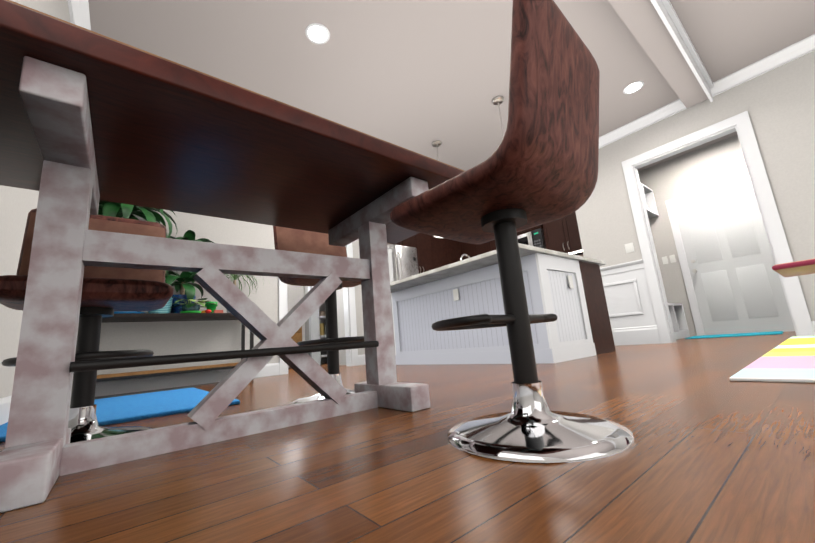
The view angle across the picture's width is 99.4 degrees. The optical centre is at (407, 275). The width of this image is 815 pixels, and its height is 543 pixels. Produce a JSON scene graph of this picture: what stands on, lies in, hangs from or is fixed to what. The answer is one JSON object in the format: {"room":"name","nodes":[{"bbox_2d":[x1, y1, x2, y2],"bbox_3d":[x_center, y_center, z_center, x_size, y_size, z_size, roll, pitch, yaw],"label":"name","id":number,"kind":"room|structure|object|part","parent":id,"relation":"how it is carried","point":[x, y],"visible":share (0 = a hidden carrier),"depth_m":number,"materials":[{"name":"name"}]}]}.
{"room":"dining area","nodes":[
{"label":"dining area","id":0,"kind":"room"},
{"bbox_2d":[0,0,70,397],"bbox_3d":[-0.809,-1.038,0.338,0.120,2.760,7.570,4,-14,-39],"label":"wall","id":1,"kind":"structure","parent":0,"point":[17,205],"depth_m":1.63,"materials":[{"name":"paint"}]},
{"bbox_2d":[0,395,11,424],"bbox_3d":[-0.652,0.247,0.128,0.016,0.140,7.330,4,-14,-39],"label":"baseboard","id":2,"kind":"structure","parent":1,"relation":"attached to","point":[5,402],"depth_m":1.61,"materials":[{"name":"white"}]},
{"bbox_2d":[67,0,90,29],"bbox_3d":[-0.833,-2.326,0.660,0.092,0.112,7.330,4,-14,-39],"label":"crown molding","id":3,"kind":"structure","parent":1,"relation":"attached to","point":[79,13],"depth_m":2.43,"materials":[{"name":"white"}]},
{"bbox_2d":[95,363,279,396],"bbox_3d":[-2.214,1.035,3.475,1.840,0.140,0.016,4,-14,-39],"label":"baseboard","id":4,"kind":"structure","parent":1,"relation":"attached to","point":[112,387],"depth_m":3.36,"materials":[{"name":"white"}]},
{"bbox_2d":[97,274,278,374],"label":"wall","id":5,"kind":"structure","parent":0,"point":[161,338],"depth_m":3.58,"materials":[{"name":"paint"}]},
{"bbox_2d":[278,243,358,374],"bbox_3d":[-1.220,0.069,4.648,1.064,2.322,0.160,4,-14,-39],"label":"door frame","id":6,"kind":"structure","parent":5,"relation":"attached to","point":[350,319],"depth_m":4.74,"materials":[{"name":"white wood"}]},
{"bbox_2d":[153,209,274,248],"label":"wall","id":7,"kind":"structure","parent":0,"point":[215,229],"depth_m":3.97,"materials":[{"name":"paint"}]},
{"bbox_2d":[287,284,304,340],"bbox_3d":[-1.996,0.261,6.435,2.430,2.760,0.120,4,-14,-39],"label":"wall","id":8,"kind":"structure","parent":0,"point":[296,294],"depth_m":6.27,"materials":[{"name":"paint"}]},
{"bbox_2d":[304,286,326,363],"bbox_3d":[-1.519,0.141,6.027,0.120,2.760,1.120,4,-14,-39],"label":"wall","id":9,"kind":"structure","parent":0,"point":[322,308],"depth_m":6.37,"materials":[{"name":"paint"}]},
{"bbox_2d":[308,286,320,364],"bbox_3d":[-1.418,0.433,5.874,0.160,2.115,0.920,4,-14,-39],"label":"door frame","id":10,"kind":"structure","parent":9,"relation":"attached to","point":[314,327],"depth_m":6.05,"materials":[{"name":"white"}]},
{"bbox_2d":[0,331,814,542],"bbox_3d":[1.476,0.739,3.010,7.240,0.050,9.440,4,-14,-39],"label":"floor","id":11,"kind":"structure","parent":0,"point":[713,454],"depth_m":0.63,"materials":[{"name":"brown wood"}]},
{"bbox_2d":[0,208,173,442],"bbox_3d":[-1.093,0.126,1.195,0.428,0.859,0.494,4,-14,-39],"label":"stool","id":12,"kind":"object","parent":11,"relation":"on","point":[107,291],"visible":0.6,"depth_m":1.14,"materials":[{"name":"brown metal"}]},
{"bbox_2d":[0,387,239,441],"bbox_3d":[-1.679,0.773,2.062,0.900,0.022,1.500,4,-14,-39],"label":"rug","id":13,"kind":"object","parent":11,"relation":"on","point":[121,409],"visible":0.62,"depth_m":1.84,"materials":[{"name":"blue fabric"}]},
{"bbox_2d":[96,313,253,381],"bbox_3d":[-2.246,0.715,3.238,1.465,0.680,0.400,4,-14,-39],"label":"console table","id":14,"kind":"object","parent":11,"relation":"on","point":[146,317],"visible":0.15,"depth_m":3.17,"materials":[{"name":"brown wood"}]},
{"bbox_2d":[98,200,214,242],"label":"plants","id":15,"kind":"object","parent":14,"relation":"on","point":[106,208],"depth_m":3.26,"materials":[{"name":"green plant"}]},
{"bbox_2d":[114,270,229,313],"label":"plants","id":16,"kind":"object","parent":14,"relation":"on","point":[184,300],"depth_m":3.36,"materials":[{"name":"green plant"}]},
{"bbox_2d":[224,274,263,294],"label":"plants","id":17,"kind":"object","parent":14,"relation":"on","point":[233,276],"depth_m":3.88,"materials":[{"name":"green plant"}]},
{"bbox_2d":[0,0,464,512],"bbox_3d":[-0.449,0.057,1.243,1.690,0.910,0.800,4,-14,-39],"label":"dining table","id":18,"kind":"object","parent":11,"relation":"on","point":[89,119],"visible":0.9,"depth_m":0.98,"materials":[{"name":"paint"}]},
{"bbox_2d":[291,326,301,342],"bbox_3d":[-2.070,1.095,5.707,0.600,0.860,0.411,4,-14,-39],"label":"base cabinet","id":19,"kind":"object","parent":11,"relation":"on","point":[296,337],"visible":0.15,"depth_m":5.72,"materials":[{"name":"brown wood"}]},
{"bbox_2d":[273,226,363,403],"bbox_3d":[-0.397,0.118,1.777,0.428,0.989,0.494,4,-14,-39],"label":"stool","id":20,"kind":"object","parent":11,"relation":"on","point":[294,240],"visible":0.38,"depth_m":1.75,"materials":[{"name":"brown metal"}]},
{"bbox_2d":[319,316,326,356],"bbox_3d":[-1.315,0.620,6.568,0.912,2.000,0.378,4,-14,-39],"label":"pantry shelves","id":21,"kind":"object","parent":11,"relation":"on","point":[322,317],"visible":0.12,"depth_m":6.09,"materials":[{"name":"white metal"}]},
{"bbox_2d":[319,311,326,354],"bbox_3d":[-1.501,0.497,6.439,0.406,1.899,0.180,4,-14,-39],"label":"goods","id":22,"kind":"object","parent":21,"relation":"on","point":[322,313],"visible":0.08,"depth_m":6.22,"materials":[{"name":"multicoloured metal"}]},
{"bbox_2d":[387,244,418,345],"bbox_3d":[-0.330,0.440,5.495,0.910,1.780,0.789,4,-14,-39],"label":"refrigerator","id":23,"kind":"object","parent":11,"relation":"on","point":[403,262],"visible":0.15,"depth_m":5.43,"materials":[{"name":"grey metal"}]},
{"bbox_2d":[390,243,615,364],"bbox_3d":[0.838,0.454,3.796,1.605,0.913,2.070,4,-14,-39],"label":"kitchen island","id":24,"kind":"object","parent":11,"relation":"on","point":[570,293],"depth_m":3.23,"materials":[{"name":"white wood"}]},
{"bbox_3d":[0.809,0.107,3.865,1.605,0.204,2.070,4,-14,-39],"label":"kitchen island top","id":25,"kind":"part","parent":24,"relation":"part of","materials":[{"name":"white stone"}]},
{"bbox_2d":[390,0,633,463],"bbox_3d":[0.267,-0.096,0.916,0.428,0.969,0.494,6,-15,-43],"label":"stool","id":26,"kind":"object","parent":11,"relation":"on","point":[538,166],"visible":1,"depth_m":0.80,"materials":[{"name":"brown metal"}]},
{"bbox_2d":[668,303,689,338],"bbox_3d":[3.462,0.671,4.917,1.491,0.500,0.494,4,-14,-39],"label":"cubby","id":27,"kind":"object","parent":11,"relation":"on","point":[679,321],"visible":0.15,"depth_m":5.09,"materials":[{"name":"white wood"}]},
{"bbox_2d":[685,331,782,338],"bbox_3d":[4.252,0.776,4.514,0.700,0.012,0.900,5,-15,-42],"label":"mat","id":28,"kind":"object","parent":11,"relation":"on","point":[739,334],"visible":1,"depth_m":4.40,"materials":[{"name":"teal fabric"}]},
{"bbox_2d":[729,335,814,382],"bbox_3d":[3.234,0.224,1.291,3.100,0.012,2.620,4,-14,-39],"label":"play mat","id":29,"kind":"object","parent":11,"relation":"on","point":[791,359],"visible":1,"depth_m":1.51,"materials":[{"name":"multicoloured fabric"}]},
{"bbox_2d":[772,259,814,276],"bbox_3d":[2.233,0.128,1.612,0.620,0.456,0.620,4,-14,-39],"label":"table","id":30,"kind":"object","parent":29,"relation":"on","point":[798,268],"visible":1,"depth_m":1.68,"materials":[{"name":"red"}]},
{"bbox_2d":[88,0,814,171],"bbox_3d":[1.251,-2.009,3.552,7.240,0.050,9.440,4,-14,-39],"label":"ceiling","id":31,"kind":"structure","parent":0,"point":[419,76],"depth_m":3.09,"materials":[{"name":"grey paint"}]},
{"bbox_2d":[305,23,329,43],"bbox_3d":[-0.729,-1.962,2.808,0.193,0.004,0.193,-7,-11,11],"label":"recessed light","id":32,"kind":"object","parent":31,"relation":"in","point":[318,33],"depth_m":2.80,"materials":[{"name":"white"}]},
{"bbox_2d":[432,141,441,237],"bbox_3d":[0.429,-1.117,4.384,0.336,1.242,0.336,4,-14,-39],"label":"pendant light","id":33,"kind":"object","parent":31,"relation":"hanging from","point":[436,143],"visible":0.12,"depth_m":4.47,"materials":[{"name":"silver metal"}]},
{"bbox_2d":[492,96,503,136],"bbox_3d":[1.037,-1.310,3.653,0.336,1.242,0.336,4,-14,-39],"label":"pendant light","id":34,"kind":"object","parent":31,"relation":"hanging from","point":[498,100],"visible":0.15,"depth_m":3.74,"materials":[{"name":"silver metal"}]},
{"bbox_2d":[623,81,643,93],"bbox_3d":[2.450,-2.037,3.747,0.193,0.004,0.193,-7,-11,11],"label":"recessed light","id":35,"kind":"object","parent":31,"relation":"in","point":[633,87],"depth_m":3.74,"materials":[{"name":"white"}]},
{"bbox_2d":[608,0,713,107],"bbox_3d":[1.266,-2.138,2.231,5.145,0.210,0.260,4,-14,-39],"label":"ceiling beam","id":36,"kind":"structure","parent":31,"relation":"attached to","point":[658,31],"depth_m":3.03,"materials":[{"name":"grey paint"}]},
{"bbox_2d":[575,205,592,258],"bbox_3d":[3.174,-0.372,5.369,1.775,2.760,0.120,4,-14,-39],"label":"wall","id":37,"kind":"structure","parent":0,"point":[583,233],"depth_m":4.84,"materials":[{"name":"paint"}]},
{"bbox_2d":[600,259,660,345],"bbox_3d":[2.752,0.375,4.469,0.162,1.020,0.732,4,-14,-39],"label":"wainscot","id":38,"kind":"object","parent":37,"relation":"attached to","point":[629,305],"depth_m":4.34,"materials":[{"name":"white wood"}]},
{"bbox_2d":[640,182,658,218],"bbox_3d":[3.299,-1.174,5.296,1.491,0.440,0.454,4,-14,-39],"label":"cubby","id":39,"kind":"object","parent":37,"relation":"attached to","point":[650,203],"visible":0.12,"depth_m":5.59,"materials":[{"name":"white"}]},
{"bbox_2d":[583,51,814,320],"bbox_3d":[4.147,-0.936,2.909,0.120,2.760,5.030,4,-14,-39],"label":"wall","id":40,"kind":"structure","parent":37,"relation":"attached to","point":[778,104],"depth_m":3.50,"materials":[{"name":"paint"}]},
{"bbox_2d":[624,242,634,252],"bbox_3d":[2.817,-0.352,4.387,0.009,0.120,0.095,4,-14,-39],"label":"switch plate","id":41,"kind":"object","parent":40,"relation":"attached to","point":[629,247],"depth_m":4.38,"materials":[{"name":"white plastic"}]},
{"bbox_2d":[599,34,814,148],"bbox_3d":[3.892,-2.216,3.178,0.092,0.112,5.242,4,-14,-39],"label":"crown molding","id":42,"kind":"structure","parent":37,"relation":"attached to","point":[805,46],"depth_m":3.70,"materials":[{"name":"white"}]},
{"bbox_2d":[622,111,814,343],"bbox_3d":[3.321,-0.457,3.881,0.160,2.330,1.200,4,-14,-39],"label":"door frame","id":43,"kind":"structure","parent":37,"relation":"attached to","point":[740,124],"depth_m":3.78,"materials":[{"name":"white wood"}]},
{"bbox_2d":[638,135,748,336],"bbox_3d":[4.589,-0.568,4.959,0.120,2.760,2.350,4,-14,-39],"label":"wall","id":44,"kind":"structure","parent":0,"point":[718,163],"depth_m":5.33,"materials":[{"name":"paint"}]},
{"bbox_2d":[662,256,667,263],"bbox_3d":[4.072,-0.242,5.465,0.005,0.120,0.070,4,-14,-39],"label":"switch plate","id":45,"kind":"object","parent":44,"relation":"attached to","point":[665,261],"depth_m":5.46,"materials":[{"name":"white plastic"}]},
{"bbox_2d":[669,255,675,262],"bbox_3d":[4.135,-0.262,5.389,0.005,0.120,0.070,4,-14,-39],"label":"switch plate","id":46,"kind":"object","parent":44,"relation":"attached to","point":[672,257],"depth_m":5.39,"materials":[{"name":"white plastic"}]},
{"bbox_2d":[665,175,794,335],"bbox_3d":[4.505,-0.257,4.869,0.083,2.130,1.085,4,-14,-39],"label":"door","id":47,"kind":"structure","parent":44,"relation":"in","point":[733,284],"depth_m":4.88,"materials":[{"name":"white wood"}]},
{"bbox_3d":[0.078,0.112,6.541,2.980,2.760,0.120,4,-14,-39],"label":"wall","id":48,"kind":"structure","parent":0,"visible":0},
{"bbox_2d":[398,233,425,273],"bbox_3d":[-0.047,-0.492,6.281,0.500,1.062,0.344,4,-14,-39],"label":"upper cabinet","id":49,"kind":"object","parent":48,"relation":"attached to","point":[415,241],"depth_m":6.23,"materials":[{"name":"brown wood"}]},
{"bbox_2d":[422,233,437,270],"bbox_3d":[0.251,-0.469,6.523,0.495,1.062,0.344,4,-14,-39],"label":"upper cabinet","id":50,"kind":"object","parent":48,"relation":"attached to","point":[429,243],"depth_m":6.43,"materials":[{"name":"brown wood"}]},
{"bbox_2d":[438,238,447,267],"bbox_3d":[0.546,-0.446,6.763,0.496,1.062,0.344,4,-14,-39],"label":"upper cabinet","id":51,"kind":"object","parent":48,"relation":"attached to","point":[441,241],"depth_m":6.64,"materials":[{"name":"brown wood"}]},
{"bbox_2d":[446,239,461,263],"bbox_3d":[0.838,-0.430,6.963,0.438,1.062,0.401,4,-14,-39],"label":"upper cabinet","id":52,"kind":"object","parent":48,"relation":"attached to","point":[453,248],"depth_m":6.85,"materials":[{"name":"brown wood"}]},
{"bbox_2d":[462,242,477,259],"bbox_3d":[1.319,-0.475,6.935,0.380,1.062,0.417,4,-14,-39],"label":"upper cabinet","id":53,"kind":"object","parent":48,"relation":"attached to","point":[469,249],"depth_m":6.82,"materials":[{"name":"brown wood"}]},
{"bbox_2d":[478,243,485,254],"bbox_3d":[1.535,-0.538,6.704,0.343,1.062,0.454,4,-14,-39],"label":"upper cabinet","id":54,"kind":"object","parent":48,"relation":"attached to","point":[481,247],"depth_m":6.59,"materials":[{"name":"brown wood"}]},
{"bbox_2d":[486,240,495,252],"bbox_3d":[1.730,-0.600,6.470,0.343,1.062,0.397,4,-14,-39],"label":"upper cabinet","id":55,"kind":"object","parent":48,"relation":"attached to","point":[490,246],"depth_m":6.42,"materials":[{"name":"brown wood"}]},
{"bbox_2d":[517,225,541,235],"bbox_3d":[2.144,-1.075,5.957,0.403,0.717,0.437,4,-14,-39],"label":"upper cabinet","id":56,"kind":"object","parent":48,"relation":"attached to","point":[540,226],"depth_m":5.77,"materials":[{"name":"brown wood"}]},
{"bbox_2d":[517,228,545,248],"bbox_3d":[2.069,-0.460,5.947,0.459,0.462,0.755,4,-14,-39],"label":"microwave","id":57,"kind":"object","parent":56,"relation":"attached to","point":[535,238],"visible":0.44,"depth_m":5.68,"materials":[{"name":"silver metal"}]},
{"bbox_2d":[542,220,561,251],"bbox_3d":[2.453,-0.831,5.600,0.343,1.062,0.391,4,-14,-39],"label":"upper cabinet","id":58,"kind":"object","parent":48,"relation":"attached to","point":[550,229],"depth_m":5.50,"materials":[{"name":"brown wood"}]},
{"bbox_2d":[558,212,582,254],"bbox_3d":[2.626,-0.886,5.393,0.343,1.062,0.387,4,-14,-39],"label":"upper cabinet","id":59,"kind":"object","parent":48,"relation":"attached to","point":[562,235],"depth_m":5.29,"materials":[{"name":"brown wood"}]}
]}

